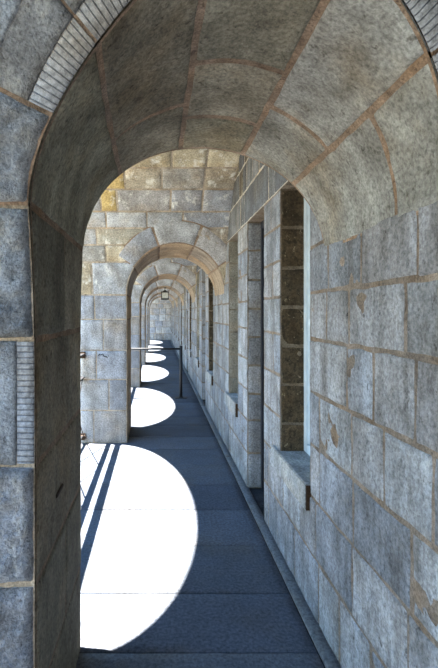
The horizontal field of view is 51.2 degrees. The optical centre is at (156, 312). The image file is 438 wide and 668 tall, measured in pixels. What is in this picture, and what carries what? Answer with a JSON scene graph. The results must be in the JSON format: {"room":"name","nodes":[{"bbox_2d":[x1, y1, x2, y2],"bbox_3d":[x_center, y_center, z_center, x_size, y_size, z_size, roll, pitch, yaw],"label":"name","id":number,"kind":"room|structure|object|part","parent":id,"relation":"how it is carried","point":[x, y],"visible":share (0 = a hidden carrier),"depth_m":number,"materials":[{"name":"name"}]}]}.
{"room":"stone arcade walkway","nodes":[
{"label":"stone arcade walkway","id":0,"kind":"room"},
{"bbox_2d":[150,297,170,339],"bbox_3d":[0.975,-0.125,26.346,4.450,4.050,0.807,0,0,0],"label":"wall","id":1,"kind":"structure","parent":0,"point":[160,310],"depth_m":26.43,"materials":[{"name":"stone"}]},
{"bbox_2d":[92,148,239,257],"bbox_3d":[-0.050,-1.419,12.206,1.800,0.569,27.477,0,0,0],"label":"wall","id":2,"kind":"structure","parent":0,"point":[184,180],"depth_m":4.79,"materials":[{"name":"stone"}]},
{"bbox_2d":[76,340,324,667],"bbox_3d":[0.975,1.603,12.170,4.450,0.014,28.540,0,0,0],"label":"floor","id":3,"kind":"structure","parent":0,"point":[178,570],"depth_m":2.96,"materials":[{"name":"stone"}]},
{"bbox_2d":[80,212,229,442],"bbox_3d":[-0.013,0.231,5.935,1.894,2.738,1.784,0,0,0],"label":"stone archway","id":4,"kind":"object","parent":3,"relation":"on","point":[118,246],"visible":0.95,"depth_m":5.49,"materials":[{"name":"stone"}]},
{"bbox_2d":[80,352,85,439],"bbox_3d":[-0.910,1.015,3.845,0.080,1.080,3.386,0,0,0],"label":"iron railing","id":5,"kind":"object","parent":4,"relation":"attached to","point":[82,354],"visible":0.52,"depth_m":5.46,"materials":[{"name":"black metal"}]},
{"bbox_2d":[131,346,186,398],"bbox_3d":[-0.175,1.107,8.470,1.470,0.985,0.180,0,0,0],"label":"barrier","id":6,"kind":"object","parent":3,"relation":"on","point":[180,396],"visible":0.56,"depth_m":8.45,"materials":[{"name":"black metal"}]},
{"bbox_3d":[-0.180,0.675,8.470,1.300,0.037,0.037,0,0,0],"label":"rail","id":7,"kind":"part","parent":6,"relation":"part of","materials":[{"name":"black metal"}]},
{"bbox_3d":[0.450,1.103,8.470,0.068,0.975,0.068,0,0,0],"label":"post","id":8,"kind":"part","parent":6,"relation":"part of","materials":[{"name":"black metal"}]},
{"bbox_3d":[0.450,1.585,8.470,0.220,0.030,0.180,0,0,0],"label":"plate","id":9,"kind":"part","parent":6,"relation":"part of","materials":[{"name":"black metal"}]},
{"bbox_2d":[148,294,173,344],"bbox_3d":[-0.013,0.231,22.655,1.894,2.738,1.784,0,0,0],"label":"stone archway","id":10,"kind":"object","parent":3,"relation":"on","point":[171,299],"visible":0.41,"depth_m":22.25,"materials":[{"name":"stone"}]},
{"bbox_2d":[146,289,177,352],"bbox_3d":[-0.013,0.231,18.475,1.894,2.738,1.784,0,0,0],"label":"stone archway","id":11,"kind":"object","parent":3,"relation":"on","point":[172,294],"visible":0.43,"depth_m":18.00,"materials":[{"name":"stone"}]},
{"bbox_2d":[141,279,183,364],"bbox_3d":[-0.013,0.231,14.295,1.894,2.738,1.784,0,0,0],"label":"stone archway","id":12,"kind":"object","parent":3,"relation":"on","point":[178,288],"visible":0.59,"depth_m":13.84,"materials":[{"name":"stone"}]},
{"bbox_2d":[161,287,168,299],"bbox_3d":[0.250,-0.618,14.200,0.250,0.400,0.250,0,0,0],"label":"hanging lantern","id":13,"kind":"object","parent":12,"relation":"hanging from","point":[164,294],"visible":0.99,"depth_m":14.09,"materials":[{"name":"black metal"}]},
{"bbox_3d":[0.250,-0.550,14.200,0.198,0.185,0.198,0,0,0],"label":"lantern glass","id":14,"kind":"part","parent":13,"relation":"part of","materials":[{"name":"white glass"}]},
{"bbox_2d":[131,258,196,386],"bbox_3d":[-0.013,0.231,10.115,1.894,2.738,1.784,0,0,0],"label":"stone archway","id":15,"kind":"object","parent":3,"relation":"on","point":[183,271],"visible":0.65,"depth_m":9.62,"materials":[{"name":"stone"}]},
{"bbox_2d":[0,0,437,667],"bbox_3d":[0.079,0.195,1.725,2.110,2.811,1.896,0,0,0],"label":"stone archway","id":16,"kind":"object","parent":3,"relation":"on","point":[338,98],"visible":0.98,"depth_m":1.42,"materials":[{"name":"stone"}]},
{"bbox_2d":[171,0,437,667],"bbox_3d":[0.944,-0.275,12.195,0.253,3.751,28.492,0,0,0],"label":"wall","id":17,"kind":"structure","parent":0,"point":[363,558],"depth_m":2.00,"materials":[{"name":"stone"}]},
{"bbox_2d":[195,357,198,367],"bbox_3d":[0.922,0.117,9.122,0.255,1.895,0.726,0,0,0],"label":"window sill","id":18,"kind":"structure","parent":17,"relation":"in","point":[196,358],"depth_m":9.06,"materials":[{"name":"stone"}]},
{"bbox_2d":[206,370,212,385],"bbox_3d":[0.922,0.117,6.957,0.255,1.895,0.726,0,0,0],"label":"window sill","id":19,"kind":"structure","parent":17,"relation":"in","point":[209,374],"depth_m":6.84,"materials":[{"name":"stone"}]},
{"bbox_2d":[225,391,237,417],"bbox_3d":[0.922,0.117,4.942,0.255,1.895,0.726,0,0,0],"label":"window sill","id":20,"kind":"structure","parent":17,"relation":"in","point":[231,399],"depth_m":4.87,"materials":[{"name":"stone"}]},
{"bbox_2d":[170,340,340,667],"bbox_3d":[0.800,1.595,12.195,0.078,0.021,28.490,0,0,0],"label":"trim","id":21,"kind":"structure","parent":17,"relation":"attached to","point":[327,655],"depth_m":2.85,"materials":[{"name":"grey stone"}]},
{"bbox_2d":[261,220,280,488],"bbox_3d":[0.965,0.380,3.790,0.120,2.420,0.640,0,0,0],"label":"door","id":22,"kind":"structure","parent":17,"relation":"in","point":[262,222],"depth_m":4.05,"materials":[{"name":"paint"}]},
{"bbox_2d":[271,198,310,510],"bbox_3d":[0.922,0.117,2.777,0.255,1.895,0.726,0,0,0],"label":"window","id":23,"kind":"structure","parent":17,"relation":"in","point":[293,467],"depth_m":2.94,"materials":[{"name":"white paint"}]},
{"bbox_3d":[0.922,0.993,2.777,0.255,0.145,0.726,0,0,0],"label":"sill","id":24,"kind":"part","parent":23,"relation":"part of","materials":[{"name":"stone"}]},
{"bbox_3d":[1.005,0.045,2.717,0.050,1.750,0.585,0,0,0],"label":"frame","id":25,"kind":"part","parent":23,"relation":"part of","materials":[{"name":"white paint"}]}
]}

